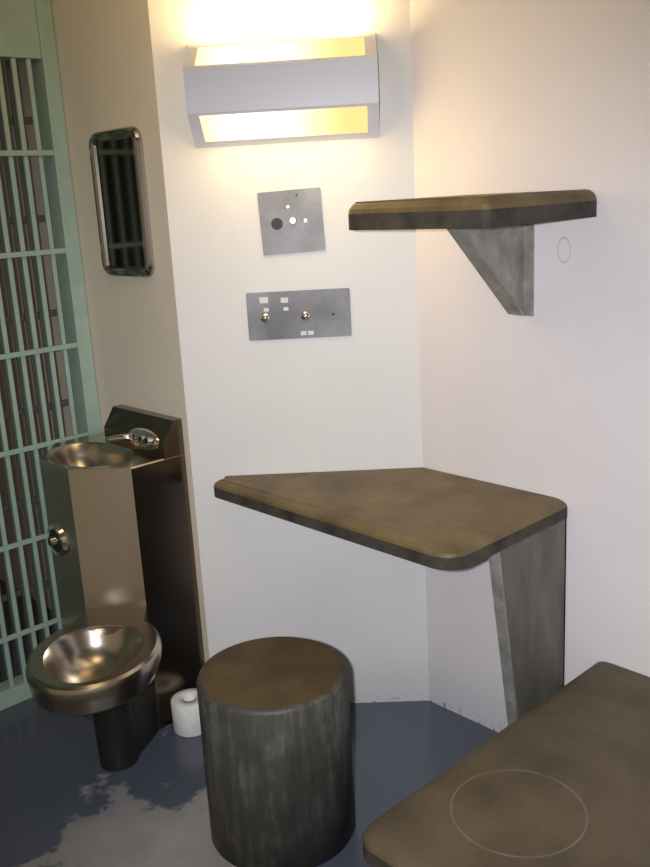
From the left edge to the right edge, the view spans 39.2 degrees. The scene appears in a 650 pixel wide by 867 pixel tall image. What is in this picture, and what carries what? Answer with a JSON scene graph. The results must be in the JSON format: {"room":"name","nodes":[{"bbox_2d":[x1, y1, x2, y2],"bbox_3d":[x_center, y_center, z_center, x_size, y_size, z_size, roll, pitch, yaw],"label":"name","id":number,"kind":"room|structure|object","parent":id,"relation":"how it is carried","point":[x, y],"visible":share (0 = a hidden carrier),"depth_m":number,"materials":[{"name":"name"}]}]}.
{"room":"prison cell","nodes":[
{"label":"prison cell","id":0,"kind":"room"},
{"bbox_2d":[0,0,209,662],"bbox_3d":[-0.905,-0.551,3.522,0.655,2.450,2.125,-16,19,-41],"label":"wall","id":1,"kind":"structure","parent":0,"point":[104,47],"depth_m":2.71,"materials":[{"name":"paint"}]},
{"bbox_2d":[89,126,153,277],"bbox_3d":[-0.588,-0.657,2.619,0.020,0.412,0.262,-16,19,-41],"label":"mirror","id":2,"kind":"object","parent":1,"relation":"attached to","point":[116,155],"visible":1,"depth_m":2.61,"materials":[{"name":"grey mirror"}]},
{"bbox_2d":[0,579,497,866],"bbox_3d":[-0.480,1.208,1.784,3.100,0.120,6.100,-16,19,-41],"label":"floor","id":3,"kind":"structure","parent":0,"point":[59,807],"depth_m":2.50,"materials":[{"name":"paint"}]},
{"bbox_2d":[0,0,101,710],"bbox_3d":[-1.593,-0.170,2.209,2.221,2.450,0.095,-16,19,-41],"label":"bars","id":4,"kind":"object","parent":3,"relation":"on","point":[27,35],"visible":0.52,"depth_m":2.83,"materials":[{"name":"green paint"}]},
{"bbox_2d":[25,404,204,771],"bbox_3d":[-0.597,0.448,2.644,0.433,0.930,0.907,-4,15,-4],"label":"toilet","id":5,"kind":"object","parent":3,"relation":"on","point":[120,536],"visible":1,"depth_m":2.63,"materials":[{"name":"silver metal"}]},
{"bbox_2d":[171,688,200,736],"bbox_3d":[-0.403,0.839,2.747,0.114,0.100,0.114,-16,19,-41],"label":"toilet paper roll","id":6,"kind":"object","parent":3,"relation":"on","point":[184,704],"visible":0.72,"depth_m":2.70,"materials":[{"name":"white paper"}]},
{"bbox_2d":[196,636,355,866],"bbox_3d":[-0.117,0.779,2.260,0.366,0.430,0.366,-16,19,-41],"label":"cylinder","id":7,"kind":"object","parent":3,"relation":"on","point":[274,712],"visible":1,"depth_m":2.12,"materials":[{"name":"grey metal"}]},
{"bbox_2d":[362,661,649,866],"bbox_3d":[1.061,0.984,1.384,0.894,0.350,1.978,-16,19,-41],"label":"bunk bed","id":8,"kind":"object","parent":3,"relation":"on","point":[566,783],"visible":1,"depth_m":1.82,"materials":[{"name":"metal"}]},
{"bbox_2d":[147,0,428,702],"bbox_3d":[-0.012,-0.359,2.597,0.655,2.450,0.475,-16,19,-41],"label":"wall","id":9,"kind":"structure","parent":0,"point":[353,402],"depth_m":2.57,"materials":[{"name":"paint"}]},
{"bbox_2d":[183,33,378,147],"bbox_3d":[-0.109,-0.883,2.341,0.487,0.257,0.103,-3,15,2],"label":"light fixture","id":10,"kind":"object","parent":9,"relation":"attached to","point":[318,88],"visible":1,"depth_m":2.30,"materials":[{"name":"white metal"}]},
{"bbox_2d":[257,187,325,255],"bbox_3d":[-0.091,-0.573,2.470,0.176,0.173,0.009,-3,15,2],"label":"switch plate","id":11,"kind":"object","parent":9,"relation":"attached to","point":[291,221],"visible":1,"depth_m":2.47,"materials":[{"name":"grey metal"}]},
{"bbox_2d":[246,288,351,340],"bbox_3d":[-0.072,-0.330,2.531,0.286,0.133,0.014,-3,15,2],"label":"switch plate","id":12,"kind":"object","parent":9,"relation":"attached to","point":[318,313],"visible":1,"depth_m":2.52,"materials":[{"name":"grey metal"}]},
{"bbox_2d":[410,0,649,732],"bbox_3d":[1.388,-0.146,1.481,0.180,2.450,3.100,-16,19,-41],"label":"wall","id":13,"kind":"structure","parent":0,"point":[509,96],"depth_m":2.24,"materials":[{"name":"paint"}]},
{"bbox_2d":[214,467,566,724],"bbox_3d":[0.158,0.517,2.561,0.460,0.757,0.892,-16,19,-41],"label":"desk","id":14,"kind":"object","parent":13,"relation":"attached to","point":[430,518],"visible":0.95,"depth_m":2.29,"materials":[{"name":"metal"}]},
{"bbox_2d":[348,189,596,315],"bbox_3d":[0.337,-0.397,2.111,0.407,0.297,0.404,-16,19,-41],"label":"shelf","id":15,"kind":"object","parent":13,"relation":"attached to","point":[495,232],"visible":1,"depth_m":2.03,"materials":[{"name":"metal"}]}
]}

